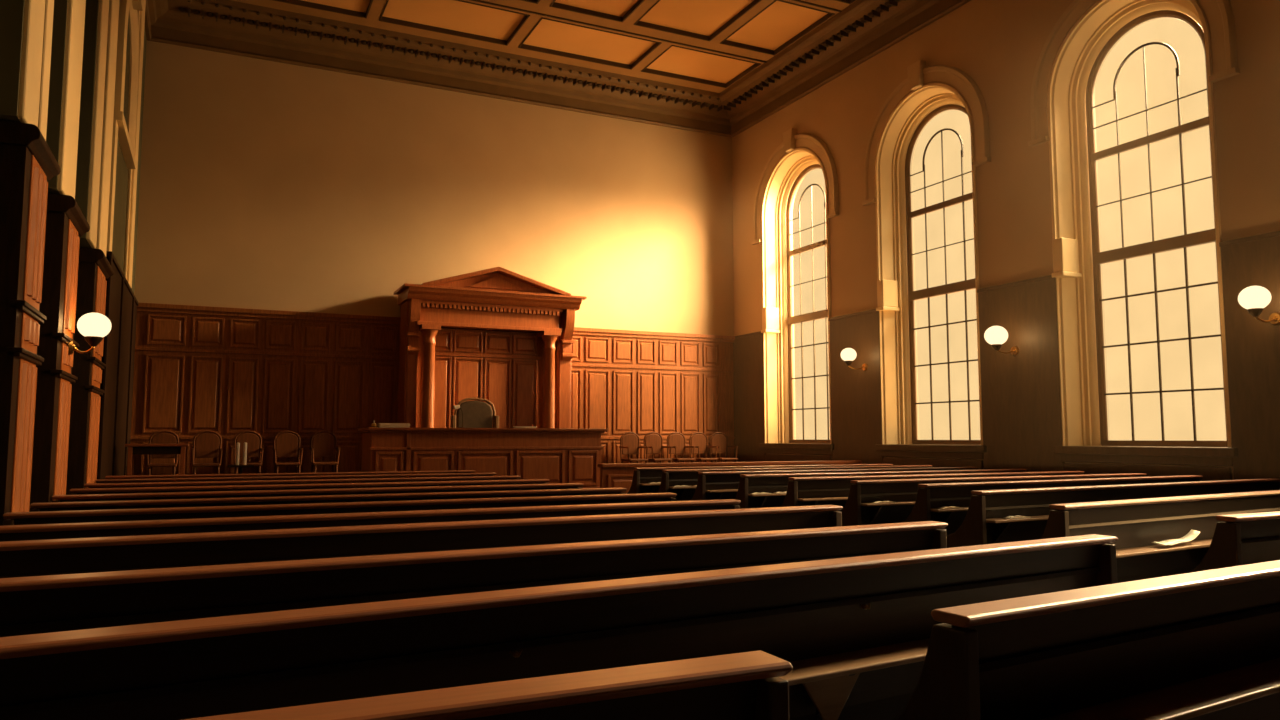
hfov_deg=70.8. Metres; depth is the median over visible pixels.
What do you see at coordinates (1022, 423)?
dado
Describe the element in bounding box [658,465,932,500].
pew
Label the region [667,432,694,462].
chair
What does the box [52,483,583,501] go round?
pew
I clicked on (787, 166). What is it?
window
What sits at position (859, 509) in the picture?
pew
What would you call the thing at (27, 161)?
wooden pier
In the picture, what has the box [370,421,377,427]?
bell
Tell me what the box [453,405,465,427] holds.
desk microphone
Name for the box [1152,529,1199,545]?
paper
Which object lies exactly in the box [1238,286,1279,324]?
wall lamp
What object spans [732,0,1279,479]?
wall
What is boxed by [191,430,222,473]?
chair
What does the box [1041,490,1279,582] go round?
pew
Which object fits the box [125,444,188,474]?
side table
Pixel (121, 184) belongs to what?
wall
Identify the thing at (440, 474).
pew
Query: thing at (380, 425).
paper stack
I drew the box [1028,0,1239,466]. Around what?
window
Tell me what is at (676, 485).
open booklet
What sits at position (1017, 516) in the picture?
open booklet
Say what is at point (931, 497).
pew
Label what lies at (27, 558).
pew
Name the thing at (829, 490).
pew
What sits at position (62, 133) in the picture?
pilaster
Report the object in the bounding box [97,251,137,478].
dado
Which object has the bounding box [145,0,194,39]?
crown molding
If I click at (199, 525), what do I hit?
pew
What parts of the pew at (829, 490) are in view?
panel, moulding, rail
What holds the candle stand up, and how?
on the platform
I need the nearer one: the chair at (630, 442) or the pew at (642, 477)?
the pew at (642, 477)
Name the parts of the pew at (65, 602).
rail, panel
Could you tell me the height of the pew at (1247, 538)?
0.900 m
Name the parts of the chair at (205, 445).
armrest, seat, backrest, frame, armrest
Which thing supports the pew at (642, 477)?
on the floor
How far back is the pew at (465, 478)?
8.59 m
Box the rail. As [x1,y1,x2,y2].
[597,460,861,492]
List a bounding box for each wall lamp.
[68,313,111,354]
[841,348,867,370]
[984,326,1018,355]
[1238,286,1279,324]
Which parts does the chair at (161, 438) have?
seat, backrest, frame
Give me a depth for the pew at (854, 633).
2.41 m
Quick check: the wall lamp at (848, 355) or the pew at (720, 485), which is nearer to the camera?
the pew at (720, 485)
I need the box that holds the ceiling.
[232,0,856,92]
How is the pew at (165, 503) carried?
on the floor
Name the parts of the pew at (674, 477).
panel, moulding, rail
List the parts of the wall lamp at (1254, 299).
globe, arm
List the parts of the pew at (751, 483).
panel, moulding, rail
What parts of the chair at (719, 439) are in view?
backrest, frame, seat, armrest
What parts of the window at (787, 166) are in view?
sill, sash frame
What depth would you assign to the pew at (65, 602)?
3.05 m
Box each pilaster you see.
[0,0,53,140]
[46,0,85,198]
[75,0,119,255]
[123,0,145,287]
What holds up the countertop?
on the bench
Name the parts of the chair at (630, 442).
backrest, frame, seat, armrest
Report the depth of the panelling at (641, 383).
17.77 m
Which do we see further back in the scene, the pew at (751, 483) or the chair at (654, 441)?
the chair at (654, 441)
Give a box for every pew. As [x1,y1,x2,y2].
[0,499,740,541]
[0,505,842,577]
[0,521,947,636]
[0,534,1117,719]
[3,493,676,525]
[30,488,626,511]
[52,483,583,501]
[70,479,549,494]
[84,476,520,487]
[96,473,495,482]
[105,470,475,478]
[183,650,792,719]
[626,464,892,493]
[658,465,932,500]
[690,467,976,500]
[733,469,1026,508]
[781,471,1084,511]
[842,473,1146,525]
[896,560,1279,719]
[901,475,1202,535]
[946,478,1279,547]
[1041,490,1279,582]
[1190,511,1279,572]
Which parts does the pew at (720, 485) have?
panel, moulding, rail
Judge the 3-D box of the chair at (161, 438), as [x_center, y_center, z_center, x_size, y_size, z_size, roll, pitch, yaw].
[-7.201,1.543,13.575,0.430,0.972,0.454,2,-5,-25]
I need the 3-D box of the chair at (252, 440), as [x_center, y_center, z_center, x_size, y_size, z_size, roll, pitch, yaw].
[-6.136,1.587,14.081,0.430,0.972,0.454,2,-5,-25]
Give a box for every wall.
[112,1,146,292]
[134,40,733,335]
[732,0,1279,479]
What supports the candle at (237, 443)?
on the candle stand
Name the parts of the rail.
rail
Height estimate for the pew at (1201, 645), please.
0.900 m
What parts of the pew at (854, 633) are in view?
rail, panel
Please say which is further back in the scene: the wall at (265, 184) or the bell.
the wall at (265, 184)
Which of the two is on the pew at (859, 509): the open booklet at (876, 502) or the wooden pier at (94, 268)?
the open booklet at (876, 502)
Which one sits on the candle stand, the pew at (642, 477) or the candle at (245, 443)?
the candle at (245, 443)
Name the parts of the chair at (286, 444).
armrest, backrest, frame, seat, armrest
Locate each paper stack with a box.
[377,423,409,427]
[513,426,536,427]
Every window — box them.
[752,128,838,454]
[862,60,990,459]
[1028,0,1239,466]
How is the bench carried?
on the platform
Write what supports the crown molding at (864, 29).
attached to the wall at (999, 44)
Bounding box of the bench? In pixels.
[358,427,607,488]
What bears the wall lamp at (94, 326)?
attached to the wooden pier at (65, 221)
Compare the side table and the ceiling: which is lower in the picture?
the side table
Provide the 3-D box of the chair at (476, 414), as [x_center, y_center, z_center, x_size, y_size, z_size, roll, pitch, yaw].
[-2.607,1.349,14.509,0.780,1.516,0.632,2,-5,-25]
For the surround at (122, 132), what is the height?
3.740 m
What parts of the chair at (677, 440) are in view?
armrest, backrest, frame, seat, armrest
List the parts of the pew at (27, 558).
moulding, rail, panel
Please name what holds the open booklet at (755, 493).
on the pew at (751, 483)
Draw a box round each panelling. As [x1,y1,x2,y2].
[130,302,400,474]
[571,327,734,463]
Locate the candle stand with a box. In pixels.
[228,464,253,473]
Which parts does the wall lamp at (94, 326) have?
arm, globe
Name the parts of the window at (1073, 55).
sill, sash frame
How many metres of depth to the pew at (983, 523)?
7.15 m
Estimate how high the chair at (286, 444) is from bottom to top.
0.972 m
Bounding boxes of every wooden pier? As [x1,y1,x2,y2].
[0,120,59,525]
[29,193,89,511]
[66,247,113,494]
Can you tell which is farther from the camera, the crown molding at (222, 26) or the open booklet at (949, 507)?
the crown molding at (222, 26)
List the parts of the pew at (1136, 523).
panel, rail, moulding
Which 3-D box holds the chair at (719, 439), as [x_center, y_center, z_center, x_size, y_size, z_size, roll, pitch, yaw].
[1.662,1.908,17.787,0.430,0.972,0.454,2,-5,-25]
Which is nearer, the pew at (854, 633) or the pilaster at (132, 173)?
the pew at (854, 633)
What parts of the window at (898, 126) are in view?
sill, sash frame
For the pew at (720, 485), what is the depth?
10.79 m
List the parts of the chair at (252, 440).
armrest, backrest, frame, seat, armrest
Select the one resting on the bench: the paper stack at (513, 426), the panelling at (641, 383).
the paper stack at (513, 426)
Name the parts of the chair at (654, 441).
backrest, frame, seat, armrest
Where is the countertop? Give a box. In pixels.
[358,427,607,432]
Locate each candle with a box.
[236,442,239,464]
[243,441,246,464]
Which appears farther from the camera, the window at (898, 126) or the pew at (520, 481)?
the window at (898, 126)
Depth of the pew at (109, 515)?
5.46 m
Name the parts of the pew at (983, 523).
panel, moulding, rail, panel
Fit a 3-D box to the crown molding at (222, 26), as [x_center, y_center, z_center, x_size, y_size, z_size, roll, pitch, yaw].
[-2.821,-5.276,16.489,10.940,0.640,0.740,2,-5,-25]
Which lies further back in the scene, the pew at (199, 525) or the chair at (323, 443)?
the chair at (323, 443)
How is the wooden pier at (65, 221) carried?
on the floor
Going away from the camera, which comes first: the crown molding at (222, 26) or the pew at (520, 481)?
the pew at (520, 481)
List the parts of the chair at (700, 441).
armrest, backrest, frame, seat, armrest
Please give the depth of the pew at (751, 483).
10.06 m
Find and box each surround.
[107,0,142,250]
[394,267,586,427]
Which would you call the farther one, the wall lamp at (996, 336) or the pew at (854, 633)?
the wall lamp at (996, 336)
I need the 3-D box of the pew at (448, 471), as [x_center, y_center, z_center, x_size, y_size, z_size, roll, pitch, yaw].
[-3.942,1.764,10.510,3.970,0.900,0.640,2,-5,-25]
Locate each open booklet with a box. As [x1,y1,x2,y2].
[672,485,691,486]
[751,492,771,494]
[872,501,895,503]
[938,506,962,508]
[1002,515,1030,518]
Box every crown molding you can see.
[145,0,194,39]
[147,0,732,137]
[720,0,970,137]
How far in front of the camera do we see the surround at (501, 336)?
15.77 m
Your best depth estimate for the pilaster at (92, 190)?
8.86 m
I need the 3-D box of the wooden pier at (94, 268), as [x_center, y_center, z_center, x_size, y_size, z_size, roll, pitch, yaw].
[-6.061,0.500,9.243,0.920,3.200,1.080,2,-5,-25]
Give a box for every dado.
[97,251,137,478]
[733,231,1279,481]
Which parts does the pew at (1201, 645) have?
panel, rail, moulding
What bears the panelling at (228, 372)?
attached to the wall at (265, 184)
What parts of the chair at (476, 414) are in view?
armrest, backrest, armrest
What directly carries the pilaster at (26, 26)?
attached to the wall
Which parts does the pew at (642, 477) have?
panel, rail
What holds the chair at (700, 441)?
on the platform
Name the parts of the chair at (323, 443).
armrest, frame, backrest, seat, armrest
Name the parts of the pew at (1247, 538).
panel, rail, moulding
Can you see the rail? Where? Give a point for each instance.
(612, 475)
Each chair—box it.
[146,430,178,474]
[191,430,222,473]
[233,430,263,473]
[272,431,302,472]
[309,431,339,472]
[451,397,498,427]
[619,432,648,462]
[644,432,671,462]
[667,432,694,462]
[689,432,717,461]
[710,432,737,461]
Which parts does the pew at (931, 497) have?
panel, moulding, rail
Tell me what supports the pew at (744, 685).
on the floor
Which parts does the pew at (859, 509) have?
panel, moulding, rail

